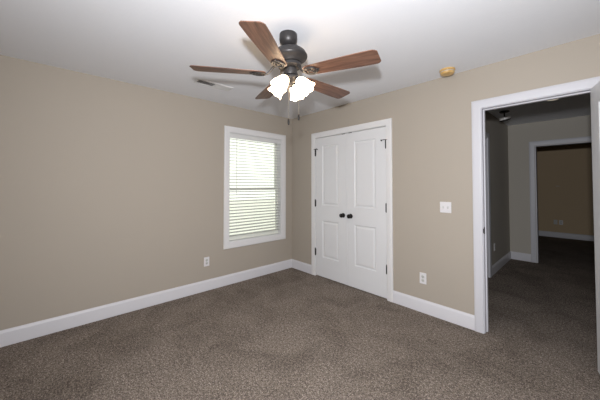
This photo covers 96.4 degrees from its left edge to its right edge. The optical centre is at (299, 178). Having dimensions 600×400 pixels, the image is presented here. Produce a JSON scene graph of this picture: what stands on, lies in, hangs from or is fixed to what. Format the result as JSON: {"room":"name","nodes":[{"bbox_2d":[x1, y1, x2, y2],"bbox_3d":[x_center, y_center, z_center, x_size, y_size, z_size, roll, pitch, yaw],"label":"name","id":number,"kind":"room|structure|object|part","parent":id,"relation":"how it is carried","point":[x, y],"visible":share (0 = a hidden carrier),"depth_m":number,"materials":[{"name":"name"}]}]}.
{"room":"empty bedroom","nodes":[
{"label":"empty bedroom","id":0,"kind":"room"},
{"bbox_2d":[0,55,291,330],"bbox_3d":[-1.417,0.203,3.336,3.600,2.440,0.140,1,-2,-43],"label":"wall","id":1,"kind":"structure","parent":0,"point":[112,191],"depth_m":2.72,"materials":[{"name":"beige paint"}]},
{"bbox_2d":[0,259,291,346],"bbox_3d":[-1.365,1.354,3.251,3.360,0.134,0.014,1,-2,-43],"label":"baseboard","id":2,"kind":"structure","parent":1,"relation":"attached to","point":[29,331],"depth_m":2.80,"materials":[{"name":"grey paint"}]},
{"bbox_2d":[204,257,208,266],"bbox_3d":[-1.190,1.059,3.422,0.070,0.115,0.009,1,-2,-43],"label":"wall outlet","id":3,"kind":"object","parent":1,"relation":"attached to","point":[206,259],"visible":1,"depth_m":3.42,"materials":[{"name":"white plastic"}]},
{"bbox_2d":[223,125,285,249],"bbox_3d":[-0.672,0.124,4.010,1.069,1.666,0.158,1,-2,-43],"label":"window","id":4,"kind":"structure","parent":1,"relation":"in","point":[281,162],"depth_m":4.03,"materials":[{"name":"white paint"}]},
{"bbox_3d":[-0.693,0.503,4.024,0.897,0.737,0.028,1,-2,-43],"label":"sash","id":5,"kind":"part","parent":4,"relation":"part of","materials":[{"name":"white plastic"}]},
{"bbox_2d":[229,133,280,241],"bbox_3d":[-0.650,0.130,3.986,0.889,1.506,0.073,1,-2,-43],"label":"window blind","id":6,"kind":"object","parent":4,"relation":"attached to","point":[232,135],"visible":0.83,"depth_m":3.94,"materials":[{"name":"white"}]},
{"bbox_3d":[-0.655,0.872,3.974,0.877,0.022,0.052,1,-2,-43],"label":"rail","id":7,"kind":"part","parent":6,"relation":"part of","materials":[{"name":"white"}]},
{"bbox_3d":[-0.713,-0.224,4.064,0.897,0.795,0.028,1,-2,-43],"label":"sash","id":8,"kind":"part","parent":4,"relation":"part of","materials":[{"name":"white plastic"}]},
{"bbox_2d":[0,236,599,399],"bbox_3d":[2.580,1.476,3.856,10.230,0.080,4.740,1,-2,-43],"label":"floor","id":9,"kind":"structure","parent":0,"point":[290,333],"depth_m":2.20,"materials":[{"name":"brown carpet"}]},
{"bbox_2d":[0,0,599,125],"bbox_3d":[1.242,-1.080,2.809,6.760,0.100,4.560,1,-2,-43],"label":"ceiling","id":10,"kind":"structure","parent":0,"point":[154,44],"depth_m":2.02,"materials":[{"name":"white paint"}]},
{"bbox_2d":[194,78,232,90],"bbox_3d":[-0.940,-1.022,2.940,0.400,0.011,0.132,1,-2,-43],"label":"ceiling vent","id":11,"kind":"object","parent":10,"relation":"in","point":[199,81],"visible":1,"depth_m":2.92,"materials":[{"name":"white metal"}]},
{"bbox_2d":[189,21,380,124],"bbox_3d":[-0.109,-0.717,1.900,1.298,0.670,1.236,0,-1,12],"label":"ceiling fan","id":12,"kind":"object","parent":10,"relation":"hanging from","point":[289,57],"visible":1,"depth_m":1.85,"materials":[{"name":"brown metal"}]},
{"bbox_3d":[-0.505,-0.769,1.910,0.517,0.006,0.144,2,8,-6],"label":"blade","id":13,"kind":"part","parent":12,"relation":"part of","materials":[{"name":"brown wood"}]},
{"bbox_3d":[-0.186,-0.759,1.550,0.144,0.006,0.517,9,2,12],"label":"blade","id":14,"kind":"part","parent":12,"relation":"part of","materials":[{"name":"brown wood"}]},
{"bbox_3d":[-0.262,-0.760,2.324,0.144,0.006,0.517,-10,4,-23],"label":"blade","id":15,"kind":"part","parent":12,"relation":"part of","materials":[{"name":"brown wood"}]},
{"bbox_3d":[-0.157,-0.670,1.984,0.126,0.115,0.116,41,14,3],"label":"lamp shade","id":16,"kind":"part","parent":12,"relation":"part of","materials":[{"name":"white glass"}]},
{"bbox_3d":[-0.124,-0.672,1.869,0.126,0.115,0.116,27,-35,3],"label":"lamp shade","id":17,"kind":"part","parent":12,"relation":"part of","materials":[{"name":"white glass"}]},
{"bbox_3d":[-0.120,-0.680,1.875,0.049,0.076,0.049,27,-35,3],"label":"bulb","id":18,"kind":"part","parent":12,"relation":"part of","materials":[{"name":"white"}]},
{"bbox_3d":[-0.081,-0.595,1.916,0.002,0.343,0.002,-1,-2,32],"label":"pull chain","id":19,"kind":"part","parent":12,"relation":"part of","materials":[{"name":"gold metal"}]},
{"bbox_3d":[-0.031,-0.668,2.038,0.126,0.115,0.116,-17,38,2],"label":"lamp shade","id":20,"kind":"part","parent":12,"relation":"part of","materials":[{"name":"white glass"}]},
{"bbox_3d":[0.023,-0.671,1.911,0.126,0.115,0.116,-41,-16,1],"label":"lamp shade","id":21,"kind":"part","parent":12,"relation":"part of","materials":[{"name":"white glass"}]},
{"bbox_3d":[0.207,-0.745,2.220,0.517,0.006,0.144,2,-12,-42],"label":"blade","id":22,"kind":"part","parent":12,"relation":"part of","materials":[{"name":"brown wood"}]},
{"bbox_3d":[0.254,-0.744,1.742,0.517,0.006,0.144,2,-10,30],"label":"blade","id":23,"kind":"part","parent":12,"relation":"part of","materials":[{"name":"brown wood"}]},
{"bbox_2d":[439,67,454,76],"bbox_3d":[1.402,-1.012,2.552,0.134,0.049,0.134,1,-2,-43],"label":"smoke detector","id":24,"kind":"object","parent":10,"relation":"attached to","point":[447,71],"visible":1,"depth_m":2.51,"materials":[{"name":"plastic"}]},
{"bbox_2d":[499,110,510,121],"bbox_3d":[3.054,-0.925,3.993,0.142,0.153,0.142,1,-2,-43],"label":"hall ceiling light","id":25,"kind":"object","parent":10,"relation":"attached to","point":[505,118],"visible":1,"depth_m":3.95,"materials":[{"name":"white glass"}]},
{"bbox_2d":[292,34,599,314],"bbox_3d":[1.231,0.195,3.026,0.120,2.440,3.900,1,-2,-43],"label":"wall","id":26,"kind":"structure","parent":0,"point":[432,120],"depth_m":2.77,"materials":[{"name":"beige paint"}]},
{"bbox_2d":[292,259,310,273],"bbox_3d":[0.020,1.377,4.217,0.014,0.134,0.467,1,-2,-43],"label":"baseboard","id":27,"kind":"structure","parent":26,"relation":"attached to","point":[302,266],"depth_m":4.20,"materials":[{"name":"grey paint"}]},
{"bbox_2d":[314,133,346,284],"bbox_3d":[0.412,0.406,3.801,0.098,2.029,0.606,1,-2,-43],"label":"door","id":28,"kind":"structure","parent":26,"relation":"in","point":[331,151],"depth_m":3.78,"materials":[{"name":"white paint"}]},
{"bbox_2d":[311,118,392,301],"bbox_3d":[0.665,0.368,3.624,0.139,2.124,1.315,1,-2,-43],"label":"door frame","id":29,"kind":"structure","parent":26,"relation":"attached to","point":[387,123],"depth_m":3.19,"materials":[{"name":"white paint"}]},
{"bbox_2d":[347,127,386,298],"bbox_3d":[0.823,0.395,3.354,0.098,2.029,0.602,1,-2,-43],"label":"door","id":30,"kind":"structure","parent":26,"relation":"in","point":[366,149],"depth_m":3.36,"materials":[{"name":"white paint"}]},
{"bbox_2d":[420,272,425,283],"bbox_3d":[1.300,1.054,2.835,0.009,0.115,0.070,1,-2,-43],"label":"wall outlet","id":31,"kind":"object","parent":26,"relation":"attached to","point":[422,275],"visible":1,"depth_m":2.83,"materials":[{"name":"white plastic"}]},
{"bbox_2d":[393,290,474,330],"bbox_3d":[1.343,1.343,2.778,0.014,0.134,0.812,1,-2,-43],"label":"baseboard","id":32,"kind":"structure","parent":26,"relation":"attached to","point":[466,320],"depth_m":2.72,"materials":[{"name":"grey paint"}]},
{"bbox_2d":[440,202,450,212],"bbox_3d":[1.452,0.287,2.680,0.021,0.108,0.105,1,-2,-43],"label":"light switch","id":33,"kind":"object","parent":26,"relation":"attached to","point":[445,207],"visible":1,"depth_m":2.68,"materials":[{"name":"white plastic"}]},
{"bbox_2d":[471,76,599,333],"bbox_3d":[1.963,0.333,2.227,0.158,2.127,0.876,1,-2,-43],"label":"door frame","id":34,"kind":"structure","parent":26,"relation":"attached to","point":[478,108],"depth_m":2.45,"materials":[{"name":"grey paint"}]},
{"bbox_2d":[590,81,599,373],"bbox_3d":[1.944,0.353,1.646,0.161,2.030,0.718,-1,-2,35],"label":"door","id":35,"kind":"structure","parent":26,"relation":"in","point":[594,91],"depth_m":1.89,"materials":[{"name":"white paint"}]},
{"bbox_2d":[485,111,509,264],"bbox_3d":[2.647,0.217,3.910,3.160,2.440,0.115,1,-2,-43],"label":"wall","id":36,"kind":"structure","parent":0,"point":[498,131],"depth_m":4.41,"materials":[{"name":"beige paint"}]},
{"bbox_2d":[486,132,491,277],"bbox_3d":[2.443,0.376,3.705,0.895,2.112,0.134,1,-2,-43],"label":"door frame","id":37,"kind":"structure","parent":36,"relation":"attached to","point":[488,189],"depth_m":3.92,"materials":[{"name":"grey paint"}]},
{"bbox_2d":[492,252,510,275],"bbox_3d":[3.339,1.383,4.430,1.398,0.134,0.014,1,-2,-43],"label":"baseboard","id":38,"kind":"structure","parent":36,"relation":"attached to","point":[499,264],"depth_m":4.37,"materials":[{"name":"grey paint"}]},
{"bbox_2d":[508,115,591,253],"bbox_3d":[4.221,0.204,4.621,0.120,2.500,3.600,1,-2,-43],"label":"wall","id":39,"kind":"structure","parent":0,"point":[520,135],"depth_m":4.78,"materials":[{"name":"beige paint"}]},
{"bbox_2d":[510,251,530,261],"bbox_3d":[3.942,1.391,4.797,0.014,0.134,0.291,1,-2,-43],"label":"baseboard","id":40,"kind":"structure","parent":39,"relation":"attached to","point":[514,255],"depth_m":4.79,"materials":[{"name":"grey paint"}]},
{"bbox_2d":[529,136,591,262],"bbox_3d":[4.395,0.395,4.413,0.139,2.107,0.920,1,-2,-43],"label":"door frame","id":41,"kind":"structure","parent":39,"relation":"attached to","point":[578,140],"depth_m":4.67,"materials":[{"name":"grey paint"}]},
{"bbox_2d":[537,143,593,235],"bbox_3d":[6.695,0.258,6.894,0.100,2.500,3.600,1,-2,-43],"label":"wall","id":42,"kind":"structure","parent":0,"point":[564,172],"depth_m":6.78,"materials":[{"name":"brown paint"}]},
{"bbox_2d":[538,230,593,240],"bbox_3d":[6.653,1.440,6.827,0.014,0.134,3.600,1,-2,-43],"label":"baseboard","id":43,"kind":"structure","parent":42,"relation":"attached to","point":[541,233],"depth_m":6.75,"materials":[{"name":"grey paint"}]},
{"label":"outside","id":44,"kind":"structure","parent":0,"visible":0},
{"bbox_2d":[229,198,274,234],"bbox_3d":[-10.386,2.467,15.524,50.000,0.100,29.700,1,-2,-43],"label":"ground","id":45,"kind":"structure","parent":44,"point":[259,200],"depth_m":18.65,"materials":[{"name":"white"}]}
]}

